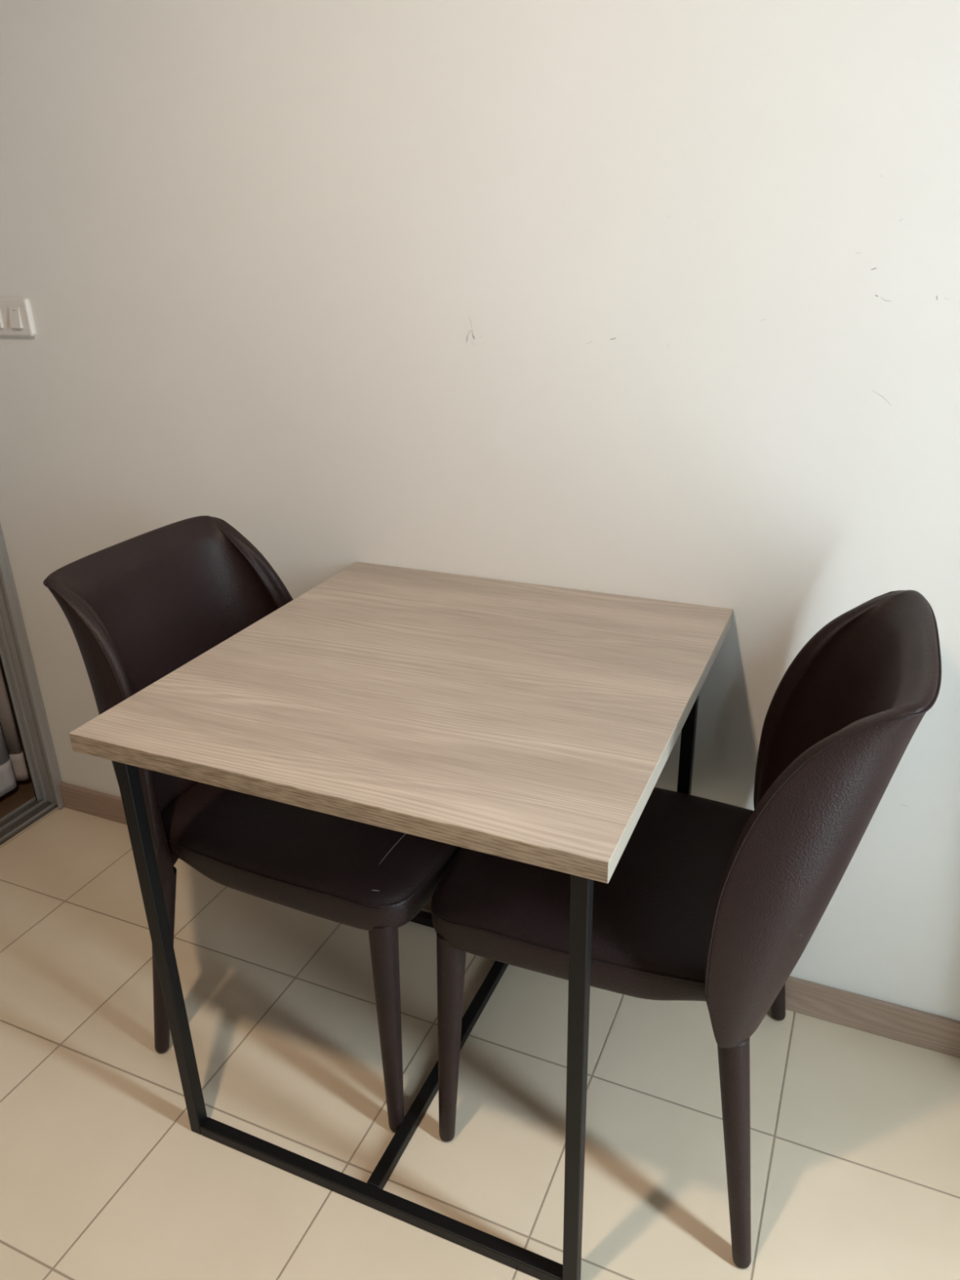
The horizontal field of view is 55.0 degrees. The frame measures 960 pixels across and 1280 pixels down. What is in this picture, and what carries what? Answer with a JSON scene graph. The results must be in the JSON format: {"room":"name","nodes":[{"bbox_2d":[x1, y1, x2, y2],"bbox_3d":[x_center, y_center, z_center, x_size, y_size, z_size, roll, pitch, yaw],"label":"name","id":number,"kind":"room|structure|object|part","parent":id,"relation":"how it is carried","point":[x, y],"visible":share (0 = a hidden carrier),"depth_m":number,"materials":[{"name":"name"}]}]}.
{"room":"dining room","nodes":[
{"label":"dining room","id":0,"kind":"room"},
{"bbox_2d":[0,659,29,774],"bbox_3d":[-2.344,-0.207,0.936,1.438,2.480,3.650,9,26,22],"label":"wall","id":1,"kind":"structure","parent":0,"point":[5,682],"depth_m":2.45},
{"bbox_2d":[0,666,29,796],"bbox_3d":[-1.401,-0.443,1.732,0.046,2.088,0.813,8,25,21],"label":"curtain","id":2,"kind":"object","parent":1,"relation":"hanging from","point":[13,767],"visible":1,"depth_m":2.40,"materials":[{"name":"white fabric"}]},
{"bbox_2d":[0,0,959,1021],"bbox_3d":[0.144,-0.517,1.429,2.662,2.420,0.100,9,26,22],"label":"wall","id":3,"kind":"structure","parent":0,"point":[658,300],"depth_m":1.44,"materials":[{"name":"white paint"}]},
{"bbox_2d":[0,297,35,337],"bbox_3d":[-0.934,-0.638,1.822,0.120,0.072,0.016,9,26,22],"label":"light switch","id":4,"kind":"object","parent":3,"relation":"attached to","point":[16,319],"visible":1,"depth_m":1.81,"materials":[{"name":"beige plastic"}]},
{"bbox_2d":[58,782,959,1057],"bbox_3d":[0.150,0.581,1.851,2.658,0.071,0.012,9,26,22],"label":"baseboard","id":5,"kind":"structure","parent":3,"relation":"attached to","point":[914,1027],"depth_m":1.64,"materials":[{"name":"brown wood"}]},
{"bbox_2d":[0,774,959,1279],"bbox_3d":[-1.025,1.122,0.840,4.100,0.060,3.750,9,26,22],"label":"floor","id":6,"kind":"structure","parent":0,"point":[855,1134],"depth_m":1.50,"materials":[{"name":"beige tile"}]},
{"bbox_2d":[43,515,461,1132],"bbox_3d":[-0.306,0.273,1.590,0.617,0.864,0.495,9,26,23],"label":"dining chair","id":7,"kind":"object","parent":6,"relation":"on","point":[139,609],"visible":0.47,"depth_m":1.45,"materials":[{"name":"brown leather"}]},
{"bbox_3d":[-0.535,0.554,1.569,0.092,0.376,0.041,-6,24,-11],"label":"leg","id":8,"kind":"part","parent":7,"relation":"part of","materials":[{"name":"brown leather"}]},
{"bbox_3d":[-0.496,0.074,1.595,0.206,0.494,0.474,9,26,23],"label":"backrest","id":9,"kind":"part","parent":7,"relation":"part of","materials":[{"name":"brown leather"}]},
{"bbox_3d":[-0.250,0.283,1.566,0.494,0.093,0.429,9,26,23],"label":"seat","id":10,"kind":"part","parent":7,"relation":"part of","materials":[{"name":"brown leather"}]},
{"bbox_3d":[-0.141,0.595,1.424,0.047,0.400,0.061,9,26,23],"label":"leg","id":11,"kind":"part","parent":7,"relation":"part of","materials":[{"name":"brown plastic"}]},
{"bbox_2d":[68,561,733,1279],"bbox_3d":[-0.045,0.383,1.447,0.688,0.765,0.694,9,26,22],"label":"dining table","id":12,"kind":"object","parent":6,"relation":"on","point":[537,725],"visible":0.8,"depth_m":1.20,"materials":[{"name":"brown wood"}]},
{"bbox_3d":[-0.462,0.452,1.345,0.020,0.739,0.020,9,26,22],"label":"leg","id":13,"kind":"part","parent":12,"relation":"part of","materials":[{"name":"black metal"}]},
{"bbox_3d":[-0.165,0.826,1.370,0.610,0.020,0.020,9,26,22],"label":"floor rail","id":14,"kind":"part","parent":12,"relation":"part of","materials":[{"name":"black metal"}]},
{"bbox_3d":[0.066,0.610,1.852,0.610,0.020,0.020,9,26,22],"label":"floor rail","id":15,"kind":"part","parent":12,"relation":"part of","materials":[{"name":"black metal"}]},
{"bbox_3d":[0.116,0.541,1.108,0.020,0.739,0.020,9,26,22],"label":"leg","id":16,"kind":"part","parent":12,"relation":"part of","materials":[{"name":"black metal"}]},
{"bbox_3d":[0.347,0.325,1.590,0.020,0.739,0.020,9,26,22],"label":"leg","id":17,"kind":"part","parent":12,"relation":"part of","materials":[{"name":"black metal"}]},
{"bbox_2d":[431,590,941,1268],"bbox_3d":[0.269,0.354,1.371,0.617,0.864,0.495,8,25,21],"label":"dining chair","id":18,"kind":"object","parent":6,"relation":"on","point":[717,904],"visible":0.94,"depth_m":1.22,"materials":[{"name":"brown leather"}]},
{"bbox_3d":[-0.040,0.603,1.398,0.047,0.400,0.061,8,25,21],"label":"leg","id":19,"kind":"part","parent":18,"relation":"part of","materials":[{"name":"brown plastic"}]},
{"bbox_3d":[0.212,0.346,1.393,0.494,0.093,0.429,8,25,21],"label":"seat","id":20,"kind":"part","parent":18,"relation":"part of","materials":[{"name":"brown leather"}]},
{"bbox_3d":[0.339,0.681,1.229,0.041,0.376,0.092,-14,27,-27],"label":"leg","id":21,"kind":"part","parent":18,"relation":"part of","materials":[{"name":"brown plastic"}]},
{"bbox_3d":[0.504,0.517,1.594,0.092,0.376,0.041,-7,24,-13],"label":"leg","id":22,"kind":"part","parent":18,"relation":"part of","materials":[{"name":"brown plastic"}]},
{"bbox_3d":[0.453,0.212,1.224,0.206,0.494,0.474,8,25,21],"label":"backrest","id":23,"kind":"part","parent":18,"relation":"part of","materials":[{"name":"brown leather"}]},
{"bbox_3d":[-1.804,-0.075,0.528,0.100,2.420,3.300,9,26,22],"label":"wall","id":24,"kind":"structure","parent":0,"visible":0},
{"bbox_2d":[0,523,63,845],"bbox_3d":[-1.381,-0.312,1.447,0.108,2.100,1.254,9,26,22],"label":"door","id":25,"kind":"structure","parent":24,"relation":"in","point":[15,655],"depth_m":2.25,"materials":[{"name":"metal"}]}
]}

